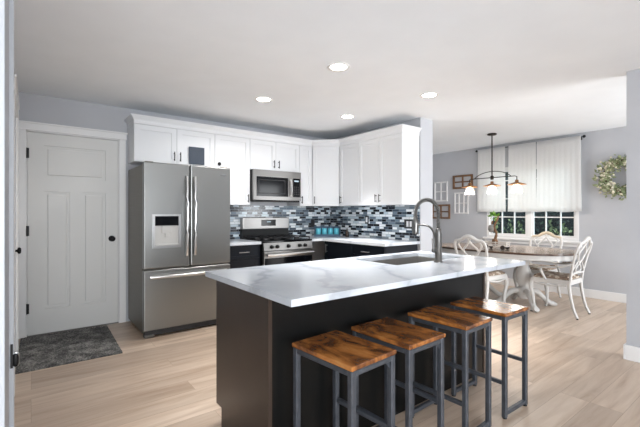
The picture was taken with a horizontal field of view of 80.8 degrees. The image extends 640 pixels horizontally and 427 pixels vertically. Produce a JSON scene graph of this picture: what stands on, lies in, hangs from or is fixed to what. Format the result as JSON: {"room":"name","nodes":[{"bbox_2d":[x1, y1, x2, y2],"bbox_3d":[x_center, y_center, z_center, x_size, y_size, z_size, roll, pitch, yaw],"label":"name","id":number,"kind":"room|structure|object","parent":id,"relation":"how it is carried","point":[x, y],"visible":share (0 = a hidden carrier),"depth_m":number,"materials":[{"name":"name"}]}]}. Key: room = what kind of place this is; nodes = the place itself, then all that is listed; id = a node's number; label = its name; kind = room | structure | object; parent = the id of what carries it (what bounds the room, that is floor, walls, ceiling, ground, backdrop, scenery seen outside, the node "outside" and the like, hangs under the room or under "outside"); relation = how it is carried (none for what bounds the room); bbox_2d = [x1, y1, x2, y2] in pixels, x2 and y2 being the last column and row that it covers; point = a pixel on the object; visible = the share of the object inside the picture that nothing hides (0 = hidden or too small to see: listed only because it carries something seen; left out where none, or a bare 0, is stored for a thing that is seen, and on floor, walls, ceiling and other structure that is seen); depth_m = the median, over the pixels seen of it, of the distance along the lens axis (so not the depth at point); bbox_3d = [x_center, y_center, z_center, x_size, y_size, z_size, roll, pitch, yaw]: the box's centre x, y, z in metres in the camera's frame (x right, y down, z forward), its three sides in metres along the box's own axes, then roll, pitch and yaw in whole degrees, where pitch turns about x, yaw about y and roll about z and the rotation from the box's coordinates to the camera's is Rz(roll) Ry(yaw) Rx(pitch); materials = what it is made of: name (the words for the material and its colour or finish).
{"room":"kitchen","nodes":[
{"label":"kitchen","id":0,"kind":"room"},
{"bbox_2d":[18,92,328,321],"bbox_3d":[-1.507,0.017,4.927,4.112,2.437,0.140,0,0,-38],"label":"wall","id":1,"kind":"structure","parent":0,"point":[33,107],"depth_m":4.14,"materials":[{"name":"paint"}]},
{"bbox_2d":[26,131,117,335],"bbox_3d":[-2.602,0.202,3.991,0.819,2.043,0.119,0,0,-38],"label":"door","id":2,"kind":"structure","parent":1,"relation":"in","point":[72,226],"depth_m":3.98,"materials":[{"name":"white wood"}]},
{"bbox_2d":[27,322,118,336],"bbox_3d":[-2.628,1.230,4.034,0.815,0.011,0.110,0,0,-38],"label":"trim","id":3,"kind":"structure","parent":1,"relation":"attached to","point":[113,322],"depth_m":3.98,"materials":[{"name":"white wood"}]},
{"bbox_2d":[19,120,127,338],"bbox_3d":[-2.613,0.159,4.032,0.980,2.152,0.132,0,0,-38],"label":"trim","id":4,"kind":"structure","parent":1,"relation":"attached to","point":[24,126],"depth_m":3.91,"materials":[{"name":"white"}]},
{"bbox_2d":[128,123,214,166],"bbox_3d":[-1.732,-0.787,4.435,0.901,0.445,0.365,0,0,-38],"label":"upper cabinet","id":5,"kind":"object","parent":1,"relation":"attached to","point":[145,142],"visible":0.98,"depth_m":4.26,"materials":[{"name":"white wood"}]},
{"bbox_2d":[189,146,203,164],"bbox_3d":[-1.458,-0.681,4.448,0.183,0.203,0.017,0,0,-38],"label":"board","id":6,"kind":"object","parent":5,"relation":"attached to","point":[196,154],"visible":1,"depth_m":4.44,"materials":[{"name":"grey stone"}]},
{"bbox_2d":[124,113,421,146],"bbox_3d":[-0.537,-1.020,4.841,3.517,0.093,1.216,0,0,-9],"label":"trim","id":7,"kind":"structure","parent":5,"relation":"attached to","point":[133,118],"depth_m":4.69,"materials":[{"name":"white wood"}]},
{"bbox_2d":[215,134,249,204],"bbox_3d":[-1.186,-0.560,4.855,0.470,0.900,0.365,0,0,-38],"label":"upper cabinet","id":8,"kind":"object","parent":1,"relation":"attached to","point":[233,153],"visible":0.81,"depth_m":4.78,"materials":[{"name":"white wood"}]},
{"bbox_2d":[250,139,298,171],"bbox_3d":[-0.689,-0.795,5.236,0.776,0.430,0.365,0,0,-38],"label":"upper cabinet","id":9,"kind":"object","parent":1,"relation":"attached to","point":[264,155],"visible":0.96,"depth_m":5.10,"materials":[{"name":"white wood"}]},
{"bbox_2d":[250,169,300,202],"bbox_3d":[-0.668,-0.364,5.189,0.738,0.418,0.447,0,0,-38],"label":"microwave","id":10,"kind":"object","parent":9,"relation":"attached to","point":[265,185],"visible":0.98,"depth_m":5.02,"materials":[{"name":"silver metal"}]},
{"bbox_2d":[230,205,329,238],"bbox_3d":[-0.658,0.117,5.485,2.068,0.454,0.008,0,0,-38],"label":"backsplash","id":11,"kind":"structure","parent":1,"relation":"attached to","point":[300,217],"depth_m":5.65,"materials":[{"name":"tile"}]},
{"bbox_2d":[287,145,311,205],"bbox_3d":[-0.294,-0.560,5.540,0.215,0.900,0.365,0,0,-38],"label":"upper cabinet","id":12,"kind":"object","parent":1,"relation":"attached to","point":[305,152],"visible":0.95,"depth_m":5.43,"materials":[{"name":"white wood"}]},
{"bbox_2d":[311,219,314,226],"bbox_3d":[-0.113,0.150,5.892,0.072,0.120,0.010,0,0,-38],"label":"wall outlet","id":13,"kind":"object","parent":1,"relation":"attached to","point":[312,220],"visible":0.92,"depth_m":5.89,"materials":[{"name":"black plastic"}]},
{"bbox_2d":[14,0,639,153],"bbox_3d":[1.230,-1.262,1.764,9.300,0.120,9.500,0,0,-38],"label":"ceiling","id":14,"kind":"structure","parent":0,"point":[515,70],"depth_m":2.95,"materials":[{"name":"paint"}]},
{"bbox_2d":[255,97,272,101],"bbox_3d":[-0.594,-1.199,3.957,0.190,0.006,0.190,0,0,-38],"label":"recessed light","id":15,"kind":"object","parent":14,"relation":"in","point":[259,99],"visible":1,"depth_m":3.96,"materials":[{"name":"white"}]},
{"bbox_2d":[327,62,349,71],"bbox_3d":[0.153,-1.199,3.084,0.190,0.006,0.190,0,0,-38],"label":"recessed light","id":16,"kind":"object","parent":14,"relation":"in","point":[338,66],"visible":1,"depth_m":3.08,"materials":[{"name":"white"}]},
{"bbox_2d":[340,115,354,118],"bbox_3d":[0.340,-1.199,4.662,0.190,0.006,0.190,0,0,-38],"label":"recessed light","id":17,"kind":"object","parent":14,"relation":"in","point":[341,116],"visible":1,"depth_m":4.65,"materials":[{"name":"white"}]},
{"bbox_2d":[420,92,438,97],"bbox_3d":[1.109,-1.199,3.818,0.190,0.006,0.190,0,0,-38],"label":"recessed light","id":18,"kind":"object","parent":14,"relation":"in","point":[428,94],"visible":1,"depth_m":3.81,"materials":[{"name":"white"}]},
{"bbox_2d":[461,133,526,191],"bbox_3d":[2.592,-0.748,5.667,0.250,0.906,0.980,0,0,-38],"label":"pendant light","id":19,"kind":"object","parent":14,"relation":"hanging from","point":[516,183],"visible":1,"depth_m":5.66,"materials":[{"name":"brown metal"}]},
{"bbox_2d":[14,283,639,426],"bbox_3d":[1.230,1.295,1.764,9.300,0.120,9.500,0,0,-38],"label":"floor","id":20,"kind":"structure","parent":0,"point":[579,375],"depth_m":2.75,"materials":[{"name":"brown wood"}]},
{"bbox_2d":[15,325,122,373],"bbox_3d":[-2.340,1.228,3.505,0.740,0.014,1.000,0,0,-37],"label":"door mat","id":21,"kind":"object","parent":20,"relation":"on","point":[38,352],"visible":0.96,"depth_m":3.41,"materials":[{"name":"grey fabric"}]},
{"bbox_2d":[128,161,229,338],"bbox_3d":[-1.567,0.357,4.209,0.905,1.755,0.815,0,0,-38],"label":"refrigerator","id":22,"kind":"object","parent":20,"relation":"on","point":[179,214],"visible":0.94,"depth_m":3.90,"materials":[{"name":"silver metal"}]},
{"bbox_2d":[229,244,259,268],"bbox_3d":[-1.093,0.808,4.741,0.460,0.853,0.635,0,0,-38],"label":"base cabinet","id":23,"kind":"object","parent":20,"relation":"on","point":[241,256],"visible":0.3,"depth_m":4.53,"materials":[{"name":"black wood"}]},
{"bbox_2d":[230,239,260,245],"bbox_3d":[-1.099,0.362,4.748,0.471,0.035,0.623,0,0,-38],"label":"countertop","id":24,"kind":"structure","parent":23,"relation":"on","point":[233,242],"depth_m":4.59,"materials":[{"name":"stone"}]},
{"bbox_2d":[240,217,313,265],"bbox_3d":[-0.577,0.631,5.075,0.746,1.148,0.738,0,0,-38],"label":"gas range","id":25,"kind":"object","parent":20,"relation":"on","point":[277,246],"visible":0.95,"depth_m":4.98,"materials":[{"name":"silver metal"}]},
{"bbox_2d":[245,234,311,242],"bbox_3d":[-0.575,0.336,5.072,0.746,0.062,0.575,0,0,-38],"label":"cooktop","id":26,"kind":"object","parent":25,"relation":"in","point":[264,238],"depth_m":4.98,"materials":[{"name":"black metal"}]},
{"bbox_2d":[325,241,350,259],"bbox_3d":[0.440,0.808,5.196,0.635,0.853,0.553,0,0,-38],"label":"base cabinet","id":27,"kind":"object","parent":20,"relation":"on","point":[333,250],"visible":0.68,"depth_m":5.04,"materials":[{"name":"black wood"}]},
{"bbox_2d":[292,330,396,426],"bbox_3d":[0.104,0.917,1.704,0.290,0.635,0.384,0,0,-42],"label":"bar stool","id":28,"kind":"object","parent":20,"relation":"on","point":[349,355],"visible":1,"depth_m":1.65,"materials":[{"name":"brown wood"}]},
{"bbox_2d":[216,256,484,426],"bbox_3d":[0.319,0.805,2.578,1.907,0.859,0.650,0,0,-38],"label":"kitchen island","id":29,"kind":"object","parent":20,"relation":"on","point":[255,334],"visible":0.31,"depth_m":2.02,"materials":[{"name":"black wood"}]},
{"bbox_2d":[205,251,525,306],"bbox_3d":[0.407,0.360,2.495,2.035,0.030,0.938,0,0,-38],"label":"island countertop","id":30,"kind":"structure","parent":29,"relation":"on","point":[309,282],"depth_m":2.13,"materials":[{"name":"stone"}]},
{"bbox_2d":[370,256,442,264],"bbox_3d":[0.686,0.482,2.907,0.782,0.212,0.437,0,0,-38],"label":"sink","id":31,"kind":"object","parent":30,"relation":"in","point":[407,260],"visible":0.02,"depth_m":3.19,"materials":[{"name":"silver metal"}]},
{"bbox_2d":[412,198,442,262],"bbox_3d":[0.768,0.115,2.731,0.087,0.460,0.259,0,0,-38],"label":"kitchen faucet","id":32,"kind":"object","parent":30,"relation":"on","point":[437,250],"visible":1,"depth_m":2.66,"materials":[{"name":"silver metal"}]},
{"bbox_2d":[350,244,417,256],"bbox_3d":[0.790,0.808,4.741,0.635,0.853,0.588,0,0,-38],"label":"base cabinet","id":33,"kind":"object","parent":20,"relation":"on","point":[356,250],"visible":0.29,"depth_m":4.56,"materials":[{"name":"black wood"}]},
{"bbox_2d":[295,235,419,246],"bbox_3d":[0.375,0.362,5.150,0.837,0.035,1.781,0,0,-38],"label":"countertop","id":34,"kind":"structure","parent":33,"relation":"on","point":[351,239],"depth_m":4.80,"materials":[{"name":"stone"}]},
{"bbox_2d":[314,226,340,236],"bbox_3d":[0.111,0.270,5.659,0.390,0.150,0.120,0,0,0],"label":"tray","id":35,"kind":"object","parent":34,"relation":"on","point":[315,234],"visible":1,"depth_m":5.60,"materials":[{"name":"blue"}]},
{"bbox_2d":[316,227,320,233],"bbox_3d":[-0.024,0.266,5.656,0.078,0.133,0.077,0,0,0],"label":"canister","id":36,"kind":"object","parent":35,"relation":"in","point":[318,229],"visible":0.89,"depth_m":5.62,"materials":[{"name":"teal ceramic"}]},
{"bbox_2d":[322,227,326,233],"bbox_3d":[0.066,0.266,5.655,0.078,0.133,0.077,0,0,0],"label":"canister","id":37,"kind":"object","parent":35,"relation":"in","point":[324,229],"visible":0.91,"depth_m":5.62,"materials":[{"name":"teal ceramic"}]},
{"bbox_2d":[328,227,332,233],"bbox_3d":[0.156,0.266,5.654,0.078,0.133,0.077,0,0,0],"label":"canister","id":38,"kind":"object","parent":35,"relation":"in","point":[330,229],"visible":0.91,"depth_m":5.62,"materials":[{"name":"teal ceramic"}]},
{"bbox_2d":[334,227,338,233],"bbox_3d":[0.246,0.266,5.654,0.078,0.133,0.077,0,0,0],"label":"canister","id":39,"kind":"object","parent":35,"relation":"in","point":[336,229],"visible":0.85,"depth_m":5.62,"materials":[{"name":"teal ceramic"}]},
{"bbox_2d":[351,317,445,426],"bbox_3d":[0.397,0.917,1.940,0.290,0.635,0.384,0,0,-39],"label":"bar stool","id":40,"kind":"object","parent":20,"relation":"on","point":[409,339],"visible":0.91,"depth_m":1.88,"materials":[{"name":"wood"}]},
{"bbox_2d":[408,305,492,426],"bbox_3d":[0.764,0.917,2.226,0.290,0.635,0.384,0,0,-40],"label":"bar stool","id":41,"kind":"object","parent":20,"relation":"on","point":[464,323],"visible":0.79,"depth_m":2.16,"materials":[{"name":"wood"}]},
{"bbox_2d":[454,235,508,302],"bbox_3d":[2.114,0.752,4.978,0.594,0.966,0.495,0,0,-38],"label":"dining chair","id":42,"kind":"object","parent":20,"relation":"on","point":[490,276],"visible":0.48,"depth_m":4.82,"materials":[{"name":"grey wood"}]},
{"bbox_2d":[485,270,504,275],"bbox_3d":[2.166,0.777,5.018,0.400,0.036,0.430,0,0,-38],"label":"seat cushion","id":43,"kind":"object","parent":42,"relation":"on","point":[497,272],"depth_m":4.87,"materials":[{"name":"fabric"}]},
{"bbox_2d":[450,297,528,418],"bbox_3d":[1.112,0.917,2.484,0.290,0.635,0.384,0,0,-37],"label":"bar stool","id":44,"kind":"object","parent":20,"relation":"on","point":[503,311],"visible":0.96,"depth_m":2.41,"materials":[{"name":"wood"}]},
{"bbox_2d":[442,243,580,312],"bbox_3d":[2.543,0.856,5.308,1.160,0.753,1.900,0,0,-38],"label":"dining table","id":45,"kind":"object","parent":20,"relation":"on","point":[523,275],"visible":0.59,"depth_m":4.98,"materials":[{"name":"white wood"}]},
{"bbox_2d":[481,239,509,249],"bbox_3d":[2.355,0.414,5.090,0.150,0.132,0.374,0,0,-40],"label":"cart","id":46,"kind":"object","parent":45,"relation":"on","point":[503,245],"visible":0.83,"depth_m":5.01,"materials":[{"name":"beige"}]},
{"bbox_2d":[487,211,499,245],"bbox_3d":[2.346,0.194,5.086,0.158,0.472,0.150,0,0,-15],"label":"potted plant","id":47,"kind":"object","parent":46,"relation":"on","point":[491,228],"visible":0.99,"depth_m":5.07,"materials":[{"name":"green plant"}]},
{"bbox_2d":[513,231,562,297],"bbox_3d":[3.213,0.752,5.520,0.594,0.966,0.495,0,0,-38],"label":"dining chair","id":48,"kind":"object","parent":20,"relation":"on","point":[533,267],"visible":0.41,"depth_m":5.52,"materials":[{"name":"grey wood"}]},
{"bbox_2d":[517,263,555,270],"bbox_3d":[3.161,0.777,5.480,0.400,0.036,0.430,0,0,-38],"label":"seat cushion","id":49,"kind":"object","parent":48,"relation":"on","point":[533,267],"depth_m":5.34,"materials":[{"name":"fabric"}]},
{"bbox_2d":[529,236,592,319],"bbox_3d":[3.010,0.752,4.676,0.530,0.966,0.594,0,0,-38],"label":"dining chair","id":50,"kind":"object","parent":20,"relation":"on","point":[564,279],"visible":0.99,"depth_m":4.59,"materials":[{"name":"grey wood"}]},
{"bbox_2d":[534,271,579,280],"bbox_3d":[2.970,0.777,4.728,0.430,0.036,0.400,0,0,-38],"label":"seat cushion","id":51,"kind":"object","parent":50,"relation":"on","point":[548,275],"depth_m":4.61,"materials":[{"name":"fabric"}]},
{"bbox_2d":[335,117,432,251],"bbox_3d":[0.659,0.017,5.685,0.248,2.437,2.286,0,0,-38],"label":"wall partition","id":52,"kind":"structure","parent":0,"point":[426,133],"depth_m":4.78,"materials":[{"name":"paint"}]},
{"bbox_2d":[312,146,339,206],"bbox_3d":[0.114,-0.560,5.690,0.608,0.900,0.622,0,0,-38],"label":"upper cabinet","id":53,"kind":"object","parent":52,"relation":"attached to","point":[325,160],"visible":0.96,"depth_m":5.47,"materials":[{"name":"white wood"}]},
{"bbox_2d":[339,142,362,205],"bbox_3d":[0.520,-0.560,5.360,0.361,0.900,0.391,0,0,-38],"label":"upper cabinet","id":54,"kind":"object","parent":52,"relation":"attached to","point":[349,154],"visible":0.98,"depth_m":5.28,"materials":[{"name":"white wood"}]},
{"bbox_2d":[365,216,368,223],"bbox_3d":[0.676,0.090,5.437,0.010,0.120,0.072,0,0,-38],"label":"wall outlet","id":55,"kind":"object","parent":52,"relation":"attached to","point":[366,217],"visible":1,"depth_m":5.43,"materials":[{"name":"white plastic"}]},
{"bbox_2d":[330,205,419,240],"bbox_3d":[0.708,0.117,5.412,0.008,0.454,1.772,0,0,-38],"label":"backsplash","id":56,"kind":"structure","parent":52,"relation":"attached to","point":[387,221],"depth_m":5.29,"materials":[{"name":"tile"}]},
{"bbox_2d":[359,133,418,205],"bbox_3d":[0.870,-0.560,4.904,0.361,0.900,0.754,0,0,-38],"label":"upper cabinet","id":57,"kind":"object","parent":52,"relation":"attached to","point":[388,165],"visible":1,"depth_m":4.70,"materials":[{"name":"white wood"}]},
{"bbox_2d":[404,219,412,228],"bbox_3d":[1.145,0.135,4.826,0.010,0.120,0.164,0,0,-38],"label":"light switch","id":58,"kind":"object","parent":52,"relation":"attached to","point":[407,222],"visible":0.84,"depth_m":4.83,"materials":[{"name":"white plastic"}]},
{"bbox_2d":[433,126,625,293],"bbox_3d":[4.103,0.017,5.452,0.150,2.437,6.850,0,0,-38],"label":"wall","id":59,"kind":"structure","parent":0,"point":[603,219],"depth_m":5.52,"materials":[{"name":"paint"}]},
{"bbox_2d":[434,181,447,201],"bbox_3d":[2.413,-0.436,7.505,0.027,0.393,0.305,0,0,-38],"label":"decor","id":60,"kind":"object","parent":59,"relation":"attached to","point":[446,182],"visible":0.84,"depth_m":7.50,"materials":[{"name":"white wood"}]},
{"bbox_2d":[433,204,449,218],"bbox_3d":[2.413,-0.037,7.505,0.027,0.285,0.415,0,0,-38],"label":"decor","id":61,"kind":"object","parent":59,"relation":"attached to","point":[440,205],"visible":0.77,"depth_m":7.46,"materials":[{"name":"brown wood"}]},
{"bbox_2d":[454,192,468,213],"bbox_3d":[2.687,-0.198,7.149,0.027,0.405,0.295,0,0,-38],"label":"decor","id":62,"kind":"object","parent":59,"relation":"attached to","point":[463,193],"visible":1,"depth_m":7.15,"materials":[{"name":"white wood"}]},
{"bbox_2d":[453,174,472,188],"bbox_3d":[2.704,-0.600,7.127,0.027,0.260,0.410,0,0,-38],"label":"decor","id":63,"kind":"object","parent":59,"relation":"attached to","point":[471,175],"visible":0.88,"depth_m":7.12,"materials":[{"name":"brown wood"}]},
{"bbox_2d":[483,164,581,246],"bbox_3d":[3.466,-0.145,6.212,0.165,1.300,1.550,0,0,-38],"label":"window","id":64,"kind":"structure","parent":59,"relation":"in","point":[568,241],"depth_m":6.17,"materials":[{"name":"white wood"}]},
{"bbox_2d":[489,278,625,302],"bbox_3d":[4.037,1.173,5.402,0.016,0.125,6.850,0,0,-38],"label":"baseboard","id":65,"kind":"structure","parent":59,"relation":"attached to","point":[596,294],"depth_m":5.54,"materials":[{"name":"white wood"}]},
{"bbox_2d":[591,154,625,200],"bbox_3d":[4.115,-0.507,5.140,0.176,0.674,0.714,0,0,-38],"label":"wreath","id":66,"kind":"object","parent":59,"relation":"attached to","point":[606,184],"visible":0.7,"depth_m":5.24,"materials":[{"name":"green plant"}]},
{"bbox_3d":[3.377,-1.121,6.175,0.118,0.053,1.712,0,0,-38],"label":"curtain rod","id":67,"kind":"object","parent":59,"relation":"attached to","visible":0},
{"bbox_2d":[477,146,505,211],"bbox_3d":[2.990,-0.581,6.578,0.016,1.120,0.508,0,0,-39],"label":"curtain","id":68,"kind":"object","parent":67,"relation":"hanging from","point":[487,200],"visible":0.88,"depth_m":6.58,"materials":[{"name":"fabric"}]},
{"bbox_2d":[508,142,535,211],"bbox_3d":[3.309,-0.581,6.164,0.019,1.120,0.452,0,0,-38],"label":"curtain","id":69,"kind":"object","parent":67,"relation":"hanging from","point":[521,157],"visible":0.98,"depth_m":6.16,"materials":[{"name":"fabric"}]},
{"bbox_2d":[536,136,581,211],"bbox_3d":[3.632,-0.581,5.741,0.018,1.120,0.620,0,0,-38],"label":"curtain","id":70,"kind":"object","parent":67,"relation":"hanging from","point":[558,178],"visible":1,"depth_m":5.72,"materials":[{"name":"fabric"}]},
{"bbox_2d":[626,69,639,347],"bbox_3d":[4.150,0.017,1.262,0.120,2.437,4.945,0,0,-38],"label":"wall","id":71,"kind":"structure","parent":0,"point":[633,76],"depth_m":3.15,"materials":[{"name":"paint"}]},
{"bbox_2d":[623,343,639,362],"bbox_3d":[4.142,1.173,1.273,0.156,0.125,4.953,0,0,-38],"label":"baseboard","id":72,"kind":"structure","parent":71,"relation":"attached to","point":[631,353],"depth_m":3.15,"materials":[{"name":"white wood"}]},
{"bbox_3d":[-2.017,0.017,2.332,0.143,2.437,3.354,0,0,-38],"label":"wall","id":73,"kind":"structure","parent":0,"visible":0},
{"bbox_2d":[0,0,19,426],"bbox_3d":[-0.846,0.035,0.958,0.124,2.400,0.250,0,0,-38],"label":"trim","id":74,"kind":"structure","parent":73,"relation":"attached to","point":[9,359],"depth_m":0.94,"materials":[{"name":"grey paint"}]},
{"bbox_2d":[14,74,19,396],"bbox_3d":[-2.355,0.152,2.914,0.029,2.165,1.030,0,0,-38],"label":"trim","id":75,"kind":"structure","parent":73,"relation":"attached to","point":[16,95],"depth_m":3.23,"materials":[{"name":"white"}]},
{"label":"outside","id":76,"kind":"structure","parent":0,"visible":0},
{"bbox_3d":[6.564,1.535,10.086,9.300,0.400,20.000,0,0,-38],"label":"ground","id":77,"kind":"structure","parent":76,"visible":0},
{"bbox_2d":[496,219,524,233],"bbox_3d":[4.058,0.787,8.056,0.777,1.350,0.938,0,0,-38],"label":"leafy bush","id":78,"kind":"object","parent":77,"relation":"on","point":[518,222],"visible":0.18,"depth_m":8.01,"materials":[{"name":"green plant"}]},
{"bbox_2d":[493,169,573,235],"bbox_3d":[5.071,-0.011,9.318,1.831,3.248,5.585,0,0,-38],"label":"hedge","id":79,"kind":"object","parent":77,"relation":"on","point":[539,222],"visible":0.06,"depth_m":8.58,"materials":[{"name":"green plant"}]},
{"bbox_2d":[541,219,571,235],"bbox_3d":[4.565,0.755,7.214,0.825,1.304,0.907,0,0,-38],"label":"leafy bush","id":80,"kind":"object","parent":77,"relation":"on","point":[550,220],"visible":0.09,"depth_m":7.26,"materials":[{"name":"green plant"}]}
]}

